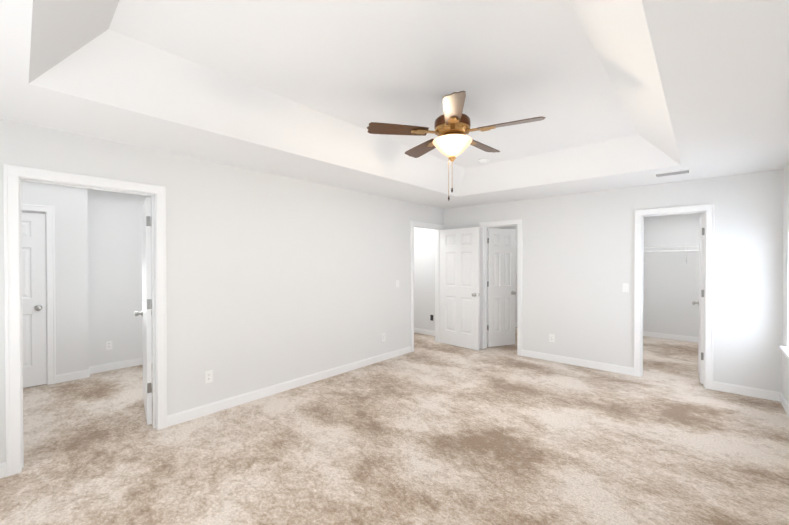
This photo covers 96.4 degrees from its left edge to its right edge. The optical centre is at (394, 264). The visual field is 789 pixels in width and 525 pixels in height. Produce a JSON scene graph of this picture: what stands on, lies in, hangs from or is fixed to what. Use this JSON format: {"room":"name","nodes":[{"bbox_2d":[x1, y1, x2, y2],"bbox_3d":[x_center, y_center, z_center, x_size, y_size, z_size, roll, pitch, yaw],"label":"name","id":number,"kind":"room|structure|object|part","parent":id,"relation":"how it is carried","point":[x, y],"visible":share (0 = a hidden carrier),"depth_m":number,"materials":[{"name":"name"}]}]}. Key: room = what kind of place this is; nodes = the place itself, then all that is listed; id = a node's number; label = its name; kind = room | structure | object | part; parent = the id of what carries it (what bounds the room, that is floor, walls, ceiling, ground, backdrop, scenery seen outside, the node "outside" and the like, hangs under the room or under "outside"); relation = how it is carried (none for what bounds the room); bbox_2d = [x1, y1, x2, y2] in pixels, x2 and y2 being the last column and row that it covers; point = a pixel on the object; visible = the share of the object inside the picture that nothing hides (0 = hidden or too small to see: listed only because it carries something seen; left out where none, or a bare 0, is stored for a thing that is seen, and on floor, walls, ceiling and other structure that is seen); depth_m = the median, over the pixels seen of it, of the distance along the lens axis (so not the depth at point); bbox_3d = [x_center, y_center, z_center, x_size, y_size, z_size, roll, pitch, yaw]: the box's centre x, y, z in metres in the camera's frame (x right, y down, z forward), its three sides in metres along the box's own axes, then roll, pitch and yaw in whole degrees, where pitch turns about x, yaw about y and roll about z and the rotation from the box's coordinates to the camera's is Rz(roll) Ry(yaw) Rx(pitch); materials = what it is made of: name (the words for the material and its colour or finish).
{"room":"empty bedroom","nodes":[
{"label":"empty bedroom","id":0,"kind":"room"},
{"bbox_2d":[21,181,88,374],"bbox_3d":[-4.456,0.216,3.968,0.150,2.440,1.520,0,1,41],"label":"wall","id":1,"kind":"structure","parent":0,"point":[69,204],"depth_m":4.36,"materials":[{"name":"white paint"}]},
{"bbox_2d":[21,212,46,387],"bbox_3d":[-4.441,0.409,3.918,0.173,2.030,0.818,0,1,41],"label":"closet door","id":2,"kind":"structure","parent":1,"relation":"attached to","point":[34,298],"depth_m":4.14,"materials":[{"name":"white paint"}]},
{"bbox_2d":[21,204,55,384],"bbox_3d":[-4.473,0.369,3.951,0.190,2.135,0.960,0,1,41],"label":"door frame","id":3,"kind":"structure","parent":1,"relation":"attached to","point":[48,212],"depth_m":4.22,"materials":[{"name":"white paint"}]},
{"bbox_2d":[27,189,151,366],"bbox_3d":[-4.069,0.210,4.614,0.120,2.440,3.240,0,1,41],"label":"wall","id":4,"kind":"structure","parent":0,"point":[114,261],"depth_m":4.81,"materials":[{"name":"white paint"}]},
{"bbox_2d":[106,341,111,349],"bbox_3d":[-3.856,1.089,4.767,0.008,0.114,0.070,0,1,41],"label":"outlet","id":5,"kind":"object","parent":4,"relation":"attached to","point":[108,345],"visible":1,"depth_m":4.76,"materials":[{"name":"white plastic"}]},
{"bbox_2d":[89,357,142,373],"bbox_3d":[-3.527,1.376,5.139,0.013,0.100,1.450,0,1,41],"label":"baseboard","id":6,"kind":"structure","parent":4,"relation":"attached to","point":[139,361],"depth_m":4.82,"materials":[{"name":"white paint"}]},
{"bbox_2d":[0,119,498,462],"bbox_3d":[-0.414,0.206,5.064,0.120,2.440,8.740,0,1,41],"label":"wall","id":7,"kind":"structure","parent":0,"point":[272,279],"depth_m":3.75,"materials":[{"name":"white paint"}]},
{"bbox_2d":[0,462,5,478],"bbox_3d":[-2.904,1.402,2.138,0.013,0.100,0.742,0,1,41],"label":"baseboard","id":8,"kind":"structure","parent":7,"relation":"attached to","point":[2,465],"depth_m":2.40,"materials":[{"name":"white paint"}]},
{"bbox_2d":[3,164,166,476],"bbox_3d":[-2.392,0.379,2.812,0.160,2.135,0.960,0,1,41],"label":"door frame","id":9,"kind":"structure","parent":7,"relation":"attached to","point":[14,176],"depth_m":2.51,"materials":[{"name":"white paint"}]},
{"bbox_2d":[135,197,151,424],"bbox_3d":[-2.438,0.413,3.467,0.173,2.030,0.818,0,1,-38],"label":"door","id":10,"kind":"structure","parent":7,"relation":"in","point":[145,313],"depth_m":3.16,"materials":[{"name":"white paint"}]},
{"bbox_2d":[205,370,212,383],"bbox_3d":[-1.791,1.081,3.406,0.008,0.114,0.070,0,1,41],"label":"electrical outlet","id":11,"kind":"object","parent":7,"relation":"attached to","point":[208,376],"visible":1,"depth_m":3.40,"materials":[{"name":"white plastic"}]},
{"bbox_2d":[167,346,410,426],"bbox_3d":[-0.879,1.382,4.443,0.013,0.100,3.473,0,1,41],"label":"baseboard","id":12,"kind":"structure","parent":7,"relation":"attached to","point":[197,412],"depth_m":3.89,"materials":[{"name":"white paint"}]},
{"bbox_2d":[411,221,443,351],"bbox_3d":[0.533,0.350,6.143,0.160,2.135,0.960,0,1,41],"label":"door frame","id":13,"kind":"structure","parent":7,"relation":"attached to","point":[437,228],"depth_m":6.42,"materials":[{"name":"white paint"}]},
{"bbox_2d":[440,227,479,350],"bbox_3d":[1.111,0.391,6.094,0.173,2.030,0.818,0,1,-43],"label":"hall door","id":14,"kind":"structure","parent":7,"relation":"in","point":[459,285],"depth_m":6.05,"materials":[{"name":"white paint"}]},
{"bbox_2d":[0,327,788,524],"bbox_3d":[0.523,1.480,4.717,7.260,0.100,9.800,0,1,41],"label":"floor","id":15,"kind":"structure","parent":0,"point":[428,430],"depth_m":2.73,"materials":[{"name":"carpet"}]},
{"bbox_2d":[56,368,91,382],"bbox_3d":[-3.989,1.382,4.386,0.013,0.100,0.318,0,1,41],"label":"baseboard","id":16,"kind":"structure","parent":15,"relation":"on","point":[70,376],"depth_m":4.38,"materials":[{"name":"white paint"}]},
{"bbox_2d":[0,0,788,208],"bbox_3d":[0.463,-1.203,2.738,4.490,0.420,6.420,0,1,41],"label":"ceiling","id":17,"kind":"structure","parent":0,"point":[617,94],"depth_m":2.29,"materials":[{"name":"paint"}]},
{"bbox_2d":[367,91,545,200],"bbox_3d":[0.484,-0.895,2.768,1.275,0.797,1.241,0,1,41],"label":"fan","id":18,"kind":"object","parent":17,"relation":"hanging from","point":[452,141],"visible":1,"depth_m":2.64,"materials":[{"name":"brown wood"}]},
{"bbox_3d":[0.449,-0.898,2.740,0.306,0.126,0.306,0,1,41],"label":"lamp shade","id":19,"kind":"part","parent":18,"relation":"part of","materials":[{"name":"beige glass"}]},
{"bbox_2d":[478,158,488,163],"bbox_3d":[1.110,-1.288,4.391,0.136,0.038,0.136,0,1,41],"label":"smoke detector","id":20,"kind":"object","parent":17,"relation":"attached to","point":[483,160],"visible":1,"depth_m":4.35,"materials":[{"name":"white plastic"}]},
{"bbox_2d":[653,169,690,176],"bbox_3d":[3.030,-0.997,3.852,0.320,0.012,0.150,0,1,41],"label":"ceiling vent","id":21,"kind":"object","parent":17,"relation":"in","point":[673,173],"visible":1,"depth_m":3.83,"materials":[{"name":"white plastic"}]},
{"bbox_2d":[414,227,434,330],"bbox_3d":[0.539,0.187,7.301,1.400,2.440,0.120,0,1,41],"label":"wall","id":22,"kind":"structure","parent":0,"point":[424,274],"depth_m":7.16,"materials":[{"name":"white paint"}]},
{"bbox_2d":[414,328,434,335],"bbox_3d":[0.552,1.358,7.212,1.250,0.100,0.013,0,1,41],"label":"baseboard","id":23,"kind":"structure","parent":22,"relation":"attached to","point":[424,331],"depth_m":7.14,"materials":[{"name":"white paint"}]},
{"bbox_2d":[444,169,783,391],"bbox_3d":[2.526,0.206,5.130,4.210,2.440,0.120,0,1,41],"label":"wall","id":24,"kind":"structure","parent":0,"point":[577,262],"depth_m":4.62,"materials":[{"name":"white paint"}]},
{"bbox_2d":[479,219,521,355],"bbox_3d":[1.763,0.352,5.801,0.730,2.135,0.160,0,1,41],"label":"door frame","id":25,"kind":"structure","parent":24,"relation":"attached to","point":[483,226],"depth_m":5.94,"materials":[{"name":"white paint"}]},
{"bbox_2d":[487,228,515,346],"bbox_3d":[1.863,0.390,6.139,0.588,2.030,0.173,0,1,-23],"label":"bathroom door","id":26,"kind":"structure","parent":24,"relation":"in","point":[501,283],"depth_m":6.12,"materials":[{"name":"white paint"}]},
{"bbox_2d":[549,334,553,341],"bbox_3d":[2.330,1.085,5.225,0.070,0.114,0.008,0,1,41],"label":"electrical outlet","id":27,"kind":"object","parent":24,"relation":"attached to","point":[551,337],"visible":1,"depth_m":5.23,"materials":[{"name":"white plastic"}]},
{"bbox_2d":[522,349,633,375],"bbox_3d":[2.542,1.377,5.037,1.460,0.100,0.013,0,1,41],"label":"baseboard","id":28,"kind":"structure","parent":24,"relation":"attached to","point":[544,356],"depth_m":4.96,"materials":[{"name":"white paint"}]},
{"bbox_2d":[622,283,628,291],"bbox_3d":[3.021,0.300,4.611,0.070,0.114,0.010,0,1,41],"label":"light switch","id":29,"kind":"object","parent":24,"relation":"attached to","point":[625,287],"visible":1,"depth_m":4.61,"materials":[{"name":"white plastic"}]},
{"bbox_2d":[634,204,714,389],"bbox_3d":[3.420,0.365,4.347,0.760,2.135,0.160,0,1,41],"label":"door frame","id":30,"kind":"structure","parent":24,"relation":"attached to","point":[708,210],"depth_m":4.16,"materials":[{"name":"white paint"}]},
{"bbox_2d":[692,214,704,383],"bbox_3d":[3.869,0.405,4.445,0.173,2.030,0.618,0,1,39],"label":"closet door","id":31,"kind":"structure","parent":24,"relation":"in","point":[700,302],"depth_m":4.22,"materials":[{"name":"white paint"}]},
{"bbox_2d":[713,381,777,400],"bbox_3d":[3.848,1.387,3.891,0.495,0.100,0.013,0,1,41],"label":"baseboard","id":32,"kind":"structure","parent":24,"relation":"attached to","point":[719,386],"depth_m":3.87,"materials":[{"name":"white paint"}]},
{"bbox_2d":[643,213,704,336],"bbox_3d":[5.413,0.193,6.615,1.830,2.440,0.120,0,1,41],"label":"wall","id":33,"kind":"structure","parent":0,"point":[670,287],"depth_m":6.68,"materials":[{"name":"white paint"}]},
{"bbox_2d":[643,331,697,341],"bbox_3d":[5.414,1.364,6.535,1.650,0.100,0.013,0,1,41],"label":"baseboard","id":34,"kind":"structure","parent":33,"relation":"attached to","point":[671,336],"depth_m":6.67,"materials":[{"name":"white paint"}]},
{"bbox_2d":[644,246,698,264],"bbox_3d":[5.314,-0.167,6.407,1.710,0.324,0.318,0,1,41],"label":"closet shelf","id":35,"kind":"object","parent":33,"relation":"attached to","point":[685,248],"visible":0.46,"depth_m":6.44,"materials":[{"name":"white metal"}]},
{"bbox_2d":[782,164,788,403],"bbox_3d":[3.086,0.229,2.457,0.160,2.440,9.440,0,1,41],"label":"wall","id":36,"kind":"structure","parent":0,"point":[785,360],"depth_m":3.56,"materials":[{"name":"white paint"}]},
{"bbox_2d":[778,392,788,416],"bbox_3d":[2.025,1.408,1.389,0.013,0.100,6.180,0,1,41],"label":"baseboard","id":37,"kind":"structure","parent":36,"relation":"attached to","point":[781,398],"depth_m":3.55,"materials":[{"name":"white paint"}]},
{"bbox_2d":[779,346,788,359],"bbox_3d":[3.613,0.860,3.157,0.135,0.090,0.940,0,1,41],"label":"trim","id":38,"kind":"structure","parent":36,"relation":"attached to","point":[784,350],"depth_m":3.39,"materials":[{"name":"white paint"}]}
]}

